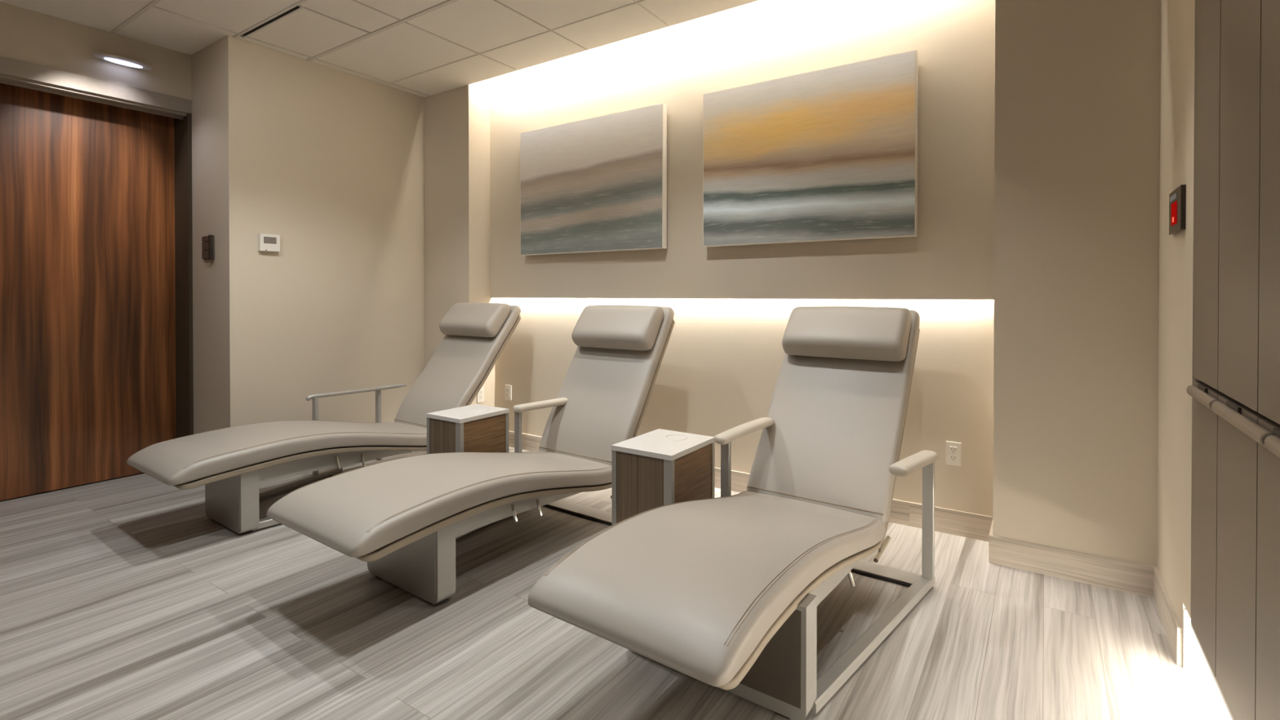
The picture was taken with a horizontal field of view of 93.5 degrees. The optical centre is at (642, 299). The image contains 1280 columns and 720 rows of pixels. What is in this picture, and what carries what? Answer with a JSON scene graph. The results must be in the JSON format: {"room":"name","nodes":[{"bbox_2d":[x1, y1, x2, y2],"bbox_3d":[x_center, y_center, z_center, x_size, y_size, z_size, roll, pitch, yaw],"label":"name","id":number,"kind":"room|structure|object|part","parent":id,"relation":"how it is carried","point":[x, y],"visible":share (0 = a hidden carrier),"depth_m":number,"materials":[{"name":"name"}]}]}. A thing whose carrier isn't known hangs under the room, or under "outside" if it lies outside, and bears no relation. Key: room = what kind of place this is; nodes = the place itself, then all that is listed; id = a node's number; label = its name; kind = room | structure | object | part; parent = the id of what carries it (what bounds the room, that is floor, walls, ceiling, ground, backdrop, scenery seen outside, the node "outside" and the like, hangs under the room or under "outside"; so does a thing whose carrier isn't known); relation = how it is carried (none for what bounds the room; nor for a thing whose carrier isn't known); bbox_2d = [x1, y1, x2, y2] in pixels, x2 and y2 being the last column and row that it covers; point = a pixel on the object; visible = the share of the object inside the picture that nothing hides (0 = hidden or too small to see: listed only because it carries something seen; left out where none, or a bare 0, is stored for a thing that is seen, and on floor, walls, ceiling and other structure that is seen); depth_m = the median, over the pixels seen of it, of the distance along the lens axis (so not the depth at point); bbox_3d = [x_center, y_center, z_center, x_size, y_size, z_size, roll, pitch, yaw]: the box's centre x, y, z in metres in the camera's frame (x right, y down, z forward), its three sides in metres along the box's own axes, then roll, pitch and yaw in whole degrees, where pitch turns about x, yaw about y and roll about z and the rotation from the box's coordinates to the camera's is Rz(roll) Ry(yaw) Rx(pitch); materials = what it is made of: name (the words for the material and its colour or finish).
{"room":"spa relaxation room","nodes":[
{"label":"spa relaxation room","id":0,"kind":"room"},
{"bbox_2d":[191,39,222,434],"bbox_3d":[-2.827,-0.229,3.884,0.781,2.677,0.100,0,1,34],"label":"wall","id":1,"kind":"structure","parent":0,"point":[206,63],"depth_m":3.74,"materials":[{"name":"paint"}]},
{"bbox_2d":[0,1,191,113],"bbox_3d":[-3.982,-0.219,2.608,0.418,2.677,3.304,0,1,34],"label":"soffit","id":2,"kind":"object","parent":1,"relation":"in","point":[26,35],"depth_m":3.44,"materials":[{"name":"paint"}]},
{"bbox_2d":[0,83,176,500],"bbox_3d":[-3.705,-0.088,3.079,0.045,2.392,2.192,0,1,34],"label":"door","id":3,"kind":"structure","parent":2,"relation":"attached to","point":[87,278],"depth_m":3.58,"materials":[{"name":"brown wood"}]},
{"bbox_2d":[93,53,151,70],"bbox_3d":[-3.036,-1.393,3.524,0.123,0.015,0.264,0,1,34],"label":"recessed light","id":4,"kind":"object","parent":2,"relation":"attached to","point":[120,60],"visible":1,"depth_m":3.50,"materials":[{"name":"white glass"}]},
{"bbox_2d":[0,56,193,438],"bbox_3d":[-3.902,-0.073,2.556,0.250,2.386,3.304,0,1,34],"label":"door frame","id":5,"kind":"structure","parent":1,"relation":"attached to","point":[182,128],"depth_m":3.85,"materials":[{"name":"metal"}]},
{"bbox_2d":[201,235,214,259],"bbox_3d":[-2.679,-0.322,3.709,0.141,0.147,0.024,0,1,34],"label":"light switch","id":6,"kind":"object","parent":1,"relation":"attached to","point":[208,244],"visible":1,"depth_m":3.68,"materials":[{"name":"plastic"}]},
{"bbox_2d":[220,35,425,428],"bbox_3d":[-2.029,-0.233,4.284,0.100,2.677,1.653,0,1,34],"label":"wall","id":7,"kind":"structure","parent":0,"point":[329,162],"depth_m":4.00,"materials":[{"name":"paint"}]},
{"bbox_2d":[257,233,279,251],"bbox_3d":[-2.317,-0.354,3.739,0.028,0.104,0.116,0,1,34],"label":"thermostat","id":8,"kind":"object","parent":7,"relation":"attached to","point":[266,242],"visible":1,"depth_m":3.73,"materials":[{"name":"white plastic"}]},
{"bbox_2d":[0,0,758,97],"bbox_3d":[-1.188,-1.736,1.806,6.400,0.376,5.300,0,1,34],"label":"ceiling","id":9,"kind":"structure","parent":0,"point":[424,48],"depth_m":3.44,"materials":[{"name":"tile"}]},
{"bbox_2d":[237,4,303,38],"bbox_3d":[-2.099,-1.562,3.386,0.690,0.008,0.034,0,1,34],"label":"ceiling vent","id":10,"kind":"object","parent":9,"relation":"in","point":[295,8],"visible":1,"depth_m":3.37,"materials":[{"name":"black metal"}]},
{"bbox_2d":[298,4,371,33],"bbox_3d":[-1.705,-1.562,3.357,0.024,0.005,0.400,0,1,34],"label":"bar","id":11,"kind":"object","parent":9,"relation":"attached to","point":[300,6],"visible":1,"depth_m":3.35,"materials":[{"name":"beige metal"}]},
{"bbox_2d":[424,78,494,406],"bbox_3d":[-1.384,-0.397,4.693,0.514,3.000,0.348,0,1,34],"label":"wall column","id":12,"kind":"structure","parent":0,"point":[457,233],"depth_m":4.52,"materials":[{"name":"paint"}]},
{"bbox_2d":[476,386,484,402],"bbox_3d":[-1.206,0.709,4.497,0.010,0.110,0.064,0,1,34],"label":"power outlet","id":13,"kind":"object","parent":12,"relation":"attached to","point":[480,396],"visible":0.98,"depth_m":4.50,"materials":[{"name":"white plastic"}]},
{"bbox_2d":[0,446,1231,719],"bbox_3d":[-1.188,1.175,1.829,6.400,0.100,5.300,0,1,34],"label":"floor","id":14,"kind":"structure","parent":0,"point":[121,598],"depth_m":2.00,"materials":[{"name":"grey wood"}]},
{"bbox_2d":[126,302,520,534],"bbox_3d":[-1.711,0.568,3.611,0.703,1.086,2.060,0,1,36],"label":"recliner","id":15,"kind":"object","parent":14,"relation":"on","point":[232,463],"visible":0.91,"depth_m":3.25,"materials":[{"name":"leather"}]},
{"bbox_3d":[-2.057,0.942,2.949,0.400,0.249,0.004,0,1,36],"label":"panel","id":16,"kind":"part","parent":15,"relation":"part of","materials":[{"name":"grey metal"}]},
{"bbox_2d":[126,420,426,485],"bbox_3d":[-1.854,0.787,3.329,0.594,0.208,1.432,0,1,36],"label":"seat cushion","id":17,"kind":"object","parent":15,"relation":"on","point":[255,454],"depth_m":3.01,"materials":[{"name":"leather"}]},
{"bbox_3d":[-1.997,0.835,3.679,0.042,0.472,0.020,0,1,36],"label":"arm post","id":18,"kind":"part","parent":15,"relation":"part of","materials":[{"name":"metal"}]},
{"bbox_3d":[-1.629,0.854,3.249,0.020,0.113,0.852,0,1,36],"label":"under frame","id":19,"kind":"part","parent":15,"relation":"part of","materials":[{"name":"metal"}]},
{"bbox_3d":[-1.619,0.866,3.199,0.033,0.069,0.020,0,1,36],"label":"lever","id":20,"kind":"part","parent":15,"relation":"part of","materials":[{"name":"silver metal"}]},
{"bbox_3d":[-1.701,1.101,3.648,0.680,0.012,0.100,0,1,36],"label":"floor plate","id":21,"kind":"part","parent":15,"relation":"part of","materials":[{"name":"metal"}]},
{"bbox_3d":[-1.827,0.595,3.889,0.035,0.037,0.640,0,1,41],"label":"armrest","id":22,"kind":"part","parent":15,"relation":"part of","materials":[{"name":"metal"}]},
{"bbox_3d":[-1.537,0.884,3.313,0.033,0.069,0.020,0,1,36],"label":"lever","id":23,"kind":"part","parent":15,"relation":"part of","materials":[{"name":"silver metal"}]},
{"bbox_3d":[-1.759,0.832,4.013,0.042,0.472,0.020,0,1,36],"label":"arm post","id":24,"kind":"part","parent":15,"relation":"part of","materials":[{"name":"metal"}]},
{"bbox_3d":[-1.266,0.458,4.149,0.590,0.836,0.634,0,1,36],"label":"backrest","id":25,"kind":"part","parent":15,"relation":"part of","materials":[{"name":"leather"}]},
{"bbox_2d":[439,302,510,337],"bbox_3d":[-1.191,0.136,4.252,0.550,0.232,0.219,0,1,36],"label":"cushion","id":26,"kind":"object","parent":15,"relation":"on","point":[462,319],"depth_m":4.15,"materials":[{"name":"leather"}]},
{"bbox_2d":[426,404,509,453],"bbox_3d":[-0.933,0.855,3.238,0.272,0.518,0.334,0,1,34],"label":"side table","id":27,"kind":"object","parent":14,"relation":"on","point":[474,428],"visible":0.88,"depth_m":3.15,"materials":[{"name":"brown wood"}]},
{"bbox_3d":[-1.121,0.868,3.179,0.022,0.494,0.022,0,1,34],"label":"corner post","id":28,"kind":"part","parent":27,"relation":"part of","materials":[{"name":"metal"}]},
{"bbox_3d":[-1.019,0.859,3.110,0.224,0.473,0.015,0,1,34],"label":"panel","id":29,"kind":"part","parent":27,"relation":"part of","materials":[{"name":"brown wood"}]},
{"bbox_3d":[-0.923,0.869,3.046,0.036,0.494,0.022,0,1,34],"label":"corner post","id":30,"kind":"part","parent":27,"relation":"part of","materials":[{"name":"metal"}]},
{"bbox_3d":[-0.831,0.858,3.170,0.015,0.473,0.286,0,1,34],"label":"panel","id":31,"kind":"part","parent":27,"relation":"part of","materials":[{"name":"brown wood"}]},
{"bbox_3d":[-0.745,0.867,3.298,0.022,0.494,0.022,0,1,34],"label":"corner post","id":32,"kind":"part","parent":27,"relation":"part of","materials":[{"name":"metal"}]},
{"bbox_2d":[266,305,675,604],"bbox_3d":[-0.591,0.577,2.817,0.624,1.082,1.910,0,1,36],"label":"recliner","id":33,"kind":"object","parent":14,"relation":"on","point":[405,517],"visible":0.94,"depth_m":2.51,"materials":[{"name":"leather"}]},
{"bbox_3d":[-0.930,0.944,2.315,0.440,0.255,0.004,0,1,36],"label":"panel","id":34,"kind":"part","parent":33,"relation":"part of","materials":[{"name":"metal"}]},
{"bbox_2d":[266,450,612,557],"bbox_3d":[-0.743,0.793,2.609,0.623,0.208,1.392,0,1,36],"label":"seat cushion","id":35,"kind":"object","parent":33,"relation":"on","point":[428,501],"depth_m":2.27,"materials":[{"name":"leather"}]},
{"bbox_3d":[-0.524,0.872,2.464,0.033,0.069,0.020,0,1,36],"label":"lever","id":36,"kind":"part","parent":33,"relation":"part of","materials":[{"name":"silver metal"}]},
{"bbox_3d":[-0.513,0.860,2.560,0.020,0.113,0.752,0,1,36],"label":"under frame","id":37,"kind":"part","parent":33,"relation":"part of","materials":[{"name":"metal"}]},
{"bbox_3d":[-0.656,0.832,3.189,0.042,0.485,0.020,0,1,36],"label":"arm post","id":38,"kind":"part","parent":33,"relation":"part of","materials":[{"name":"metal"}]},
{"bbox_3d":[-0.442,0.890,2.578,0.033,0.069,0.020,0,1,36],"label":"lever","id":39,"kind":"part","parent":33,"relation":"part of","materials":[{"name":"silver metal"}]},
{"bbox_3d":[-0.542,0.574,3.293,0.067,0.040,0.359,0,1,44],"label":"armrest","id":40,"kind":"part","parent":33,"relation":"part of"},
{"bbox_3d":[-0.330,1.105,3.166,0.520,0.012,0.100,0,1,36],"label":"floor plate","id":41,"kind":"part","parent":33,"relation":"part of","materials":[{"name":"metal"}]},
{"bbox_3d":[-0.196,0.461,3.363,0.580,0.843,0.521,0,1,36],"label":"backrest","id":42,"kind":"part","parent":33,"relation":"part of","materials":[{"name":"leather"}]},
{"bbox_2d":[571,305,663,351],"bbox_3d":[-0.149,0.152,3.425,0.540,0.243,0.206,0,1,36],"label":"cushion","id":43,"kind":"object","parent":33,"relation":"on","point":[597,327],"depth_m":3.34,"materials":[{"name":"leather"}]},
{"bbox_2d":[611,428,715,525],"bbox_3d":[0.097,0.860,2.576,0.294,0.518,0.371,0,1,34],"label":"side table","id":44,"kind":"object","parent":14,"relation":"on","point":[657,468],"visible":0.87,"depth_m":2.46,"materials":[{"name":"brown wood"}]},
{"bbox_3d":[-0.111,0.873,2.508,0.022,0.494,0.022,0,1,34],"label":"corner post","id":45,"kind":"part","parent":44,"relation":"part of","materials":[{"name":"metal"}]},
{"bbox_3d":[0.000,0.864,2.433,0.246,0.473,0.015,0,1,34],"label":"panel","id":46,"kind":"part","parent":44,"relation":"part of","materials":[{"name":"brown wood"}]},
{"bbox_3d":[0.106,0.874,2.363,0.036,0.494,0.022,0,1,34],"label":"corner post","id":47,"kind":"part","parent":44,"relation":"part of","materials":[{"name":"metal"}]},
{"bbox_3d":[0.208,0.864,2.502,0.015,0.473,0.323,0,1,34],"label":"panel","id":48,"kind":"part","parent":44,"relation":"part of","materials":[{"name":"brown wood"}]},
{"bbox_3d":[0.304,0.872,2.645,0.022,0.494,0.022,0,1,34],"label":"corner post","id":49,"kind":"part","parent":44,"relation":"part of","materials":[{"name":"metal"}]},
{"bbox_2d":[528,306,938,719],"bbox_3d":[0.540,0.580,2.162,0.821,1.086,1.937,0,1,36],"label":"recliner","id":50,"kind":"object","parent":14,"relation":"on","point":[725,592],"visible":1,"depth_m":1.88,"materials":[{"name":"leather"}]},
{"bbox_2d":[528,491,884,687],"bbox_3d":[0.311,0.798,1.948,0.596,0.208,1.317,0,1,36],"label":"seat cushion","id":51,"kind":"object","parent":50,"relation":"on","point":[698,589],"depth_m":1.59,"materials":[{"name":"leather"}]},
{"bbox_3d":[0.355,0.835,2.552,0.042,0.490,0.020,0,1,36],"label":"arm post","id":52,"kind":"part","parent":50,"relation":"part of","materials":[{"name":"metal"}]},
{"bbox_3d":[0.459,0.569,2.631,0.392,0.063,0.072,0,1,-45],"label":"armrest","id":53,"kind":"part","parent":50,"relation":"part of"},
{"bbox_3d":[0.190,0.948,1.751,0.566,0.257,0.004,0,1,36],"label":"panel","id":54,"kind":"part","parent":50,"relation":"part of","materials":[{"name":"grey metal"}]},
{"bbox_3d":[0.870,0.467,2.711,0.592,0.840,0.626,0,1,36],"label":"backrest","id":55,"kind":"part","parent":50,"relation":"part of","materials":[{"name":"leather"}]},
{"bbox_3d":[0.599,0.866,1.905,0.020,0.112,0.597,0,1,36],"label":"under frame","id":56,"kind":"part","parent":50,"relation":"part of","materials":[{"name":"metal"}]},
{"bbox_2d":[782,306,911,361],"bbox_3d":[0.945,0.149,2.812,0.552,0.236,0.215,0,1,36],"label":"cushion","id":57,"kind":"object","parent":50,"relation":"on","point":[824,333],"depth_m":2.74,"materials":[{"name":"leather"}]},
{"bbox_3d":[0.700,0.929,2.027,0.033,0.069,0.020,0,1,36],"label":"lever","id":58,"kind":"part","parent":50,"relation":"part of","materials":[{"name":"silver metal"}]},
{"bbox_3d":[0.825,1.110,2.570,0.700,0.012,0.100,0,1,36],"label":"floor plate","id":59,"kind":"part","parent":50,"relation":"part of","materials":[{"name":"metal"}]},
{"bbox_3d":[0.981,0.587,2.167,0.288,0.043,0.068,0,1,-43],"label":"armrest","id":60,"kind":"part","parent":50,"relation":"part of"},
{"bbox_3d":[1.110,0.841,2.335,0.042,0.480,0.020,0,1,36],"label":"arm post","id":61,"kind":"part","parent":50,"relation":"part of","materials":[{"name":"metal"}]},
{"bbox_2d":[489,0,995,299],"bbox_3d":[0.231,-0.948,3.650,3.326,1.882,0.014,0,1,34],"label":"wall panel","id":62,"kind":"object","parent":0,"point":[951,256],"visible":0.55,"depth_m":3.33,"materials":[{"name":"paint"}]},
{"bbox_2d":[520,102,666,255],"bbox_3d":[-0.355,-0.753,3.996,1.199,0.875,0.066,0,1,34],"label":"painting","id":63,"kind":"object","parent":62,"relation":"attached to","point":[597,184],"visible":1,"depth_m":3.92,"materials":[{"name":"canvas"},{"name":"paint"},{"name":"metal"}]},
{"bbox_2d":[702,48,918,247],"bbox_3d":[0.843,-0.747,3.193,1.138,0.881,0.066,0,1,34],"label":"painting","id":64,"kind":"object","parent":62,"relation":"attached to","point":[830,153],"visible":1,"depth_m":3.12,"materials":[{"name":"fabric"}]},
{"bbox_2d":[494,297,994,516],"bbox_3d":[0.280,-0.390,3.728,3.326,3.000,0.100,0,1,34],"label":"wall","id":65,"kind":"structure","parent":0,"point":[719,370],"depth_m":3.45,"materials":[{"name":"paint"}]},
{"bbox_2d":[504,384,511,399],"bbox_3d":[-1.010,0.699,4.534,0.064,0.110,0.010,0,1,34],"label":"power outlet","id":66,"kind":"object","parent":65,"relation":"attached to","point":[508,388],"visible":1,"depth_m":4.53,"materials":[{"name":"white plastic"}]},
{"bbox_2d":[508,431,992,542],"bbox_3d":[0.248,1.053,3.692,3.326,0.116,0.014,0,1,34],"label":"baseboard","id":67,"kind":"structure","parent":65,"relation":"attached to","point":[948,521],"depth_m":2.94,"materials":[{"name":"beige wood"}]},
{"bbox_2d":[946,440,960,466],"bbox_3d":[1.482,0.733,2.865,0.064,0.110,0.010,0,1,34],"label":"power outlet","id":68,"kind":"object","parent":65,"relation":"attached to","point":[953,449],"visible":1,"depth_m":2.86,"materials":[{"name":"white plastic"}]},
{"bbox_2d":[949,446,957,453],"bbox_3d":[1.480,0.714,2.862,0.033,0.029,0.003,0,1,34],"label":"socket","id":69,"kind":"object","parent":68,"relation":"attached to","point":[952,449],"depth_m":2.86,"materials":[{"name":"plastic"}]},
{"bbox_2d":[949,454,957,461],"bbox_3d":[1.480,0.753,2.862,0.033,0.029,0.003,0,1,34],"label":"socket","id":70,"kind":"object","parent":68,"relation":"attached to","point":[952,457],"depth_m":2.86,"materials":[{"name":"plastic"}]},
{"bbox_2d":[992,0,1160,566],"bbox_3d":[1.856,-0.380,2.522,0.635,3.000,0.348,0,1,34],"label":"wall pier","id":71,"kind":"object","parent":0,"point":[1077,156],"visible":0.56,"depth_m":2.40,"materials":[{"name":"paint"}]},
{"bbox_2d":[988,520,1157,598],"bbox_3d":[1.777,1.062,2.518,0.549,0.116,0.262,0,1,34],"label":"baseboard","id":72,"kind":"object","parent":71,"relation":"attached to","point":[1131,577],"visible":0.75,"depth_m":2.40,"materials":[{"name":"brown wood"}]},
{"bbox_2d":[1156,0,1200,666],"bbox_3d":[1.807,-0.214,1.970,0.100,2.677,0.627,0,1,34],"label":"wall","id":73,"kind":"structure","parent":0,"point":[1177,60],"depth_m":1.96,"materials":[{"name":"paint"}]},
{"bbox_2d":[1153,567,1182,666],"bbox_3d":[1.790,1.066,2.055,0.012,0.116,0.493,0,1,34],"label":"baseboard","id":74,"kind":"structure","parent":73,"relation":"attached to","point":[1172,627],"depth_m":1.99,"materials":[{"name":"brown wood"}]},
{"bbox_2d":[1168,184,1186,235],"bbox_3d":[1.705,-0.283,1.920,0.014,0.136,0.208,0,1,34],"label":"control panel","id":75,"kind":"object","parent":73,"relation":"attached to","point":[1177,198],"visible":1,"depth_m":1.88,"materials":[{"name":"red plastic"}]},
{"bbox_2d":[1186,0,1226,677],"bbox_3d":[1.686,-0.304,1.448,0.522,2.482,0.366,0,1,34],"label":"wall panel","id":76,"kind":"object","parent":73,"relation":"attached to","point":[1204,393],"visible":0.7,"depth_m":1.59,"materials":[{"name":"paint"}]},
{"bbox_3d":[1.466,0.256,1.575,0.023,0.029,0.285,0,1,34],"label":"handle","id":77,"kind":"part","parent":76,"relation":"part of","materials":[{"name":"metal"}]},
{"bbox_3d":[1.512,-0.662,1.598,0.020,1.768,0.301,0,1,34],"label":"door","id":78,"kind":"part","parent":76,"relation":"part of","materials":[{"name":"paint"}]},
{"bbox_3d":[1.512,0.585,1.608,0.020,0.701,0.301,0,1,34],"label":"door","id":79,"kind":"part","parent":76,"relation":"part of","materials":[{"name":"paint"}]},
{"bbox_2d":[1182,608,1234,719],"bbox_3d":[1.311,1.037,0.878,0.499,0.192,1.985,0,1,34],"label":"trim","id":80,"kind":"structure","parent":73,"relation":"attached to","point":[1194,659],"depth_m":1.82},
{"bbox_2d":[1211,0,1272,719],"bbox_3d":[1.483,-0.302,1.146,0.522,2.482,0.480,0,1,34],"label":"wall panel","id":81,"kind":"object","parent":73,"relation":"attached to","point":[1240,433],"visible":0.73,"depth_m":1.32,"materials":[{"name":"paint"}]},
{"bbox_3d":[1.333,-0.660,1.331,0.020,1.768,0.330,0,1,34],"label":"door","id":82,"kind":"part","parent":81,"relation":"part of","materials":[{"name":"paint"}]},
{"bbox_3d":[1.264,0.258,1.272,0.023,0.029,0.399,0,1,34],"label":"handle","id":83,"kind":"part","parent":81,"relation":"part of","materials":[{"name":"metal"}]},
{"bbox_3d":[1.333,0.587,1.341,0.020,0.701,0.330,0,1,34],"label":"door","id":84,"kind":"part","parent":81,"relation":"part of","materials":[{"name":"paint"}]},
{"bbox_2d":[1255,0,1279,719],"bbox_3d":[1.315,-0.300,0.895,0.522,2.482,0.413,0,1,34],"label":"wall panel","id":85,"kind":"object","parent":73,"relation":"attached to","point":[1268,584],"visible":1,"depth_m":1.14,"materials":[{"name":"paint"}]},
{"bbox_3d":[1.141,0.589,1.054,0.020,0.701,0.348,0,1,34],"label":"door","id":86,"kind":"part","parent":85,"relation":"part of","materials":[{"name":"paint"}]},
{"bbox_3d":[1.141,-0.657,1.044,0.020,1.768,0.348,0,1,34],"label":"door","id":87,"kind":"part","parent":85,"relation":"part of","materials":[{"name":"paint"}]},
{"bbox_3d":[1.072,0.260,0.986,0.023,0.029,0.247,0,1,34],"label":"handle","id":88,"kind":"part","parent":85,"relation":"part of","materials":[{"name":"metal"}]}
]}

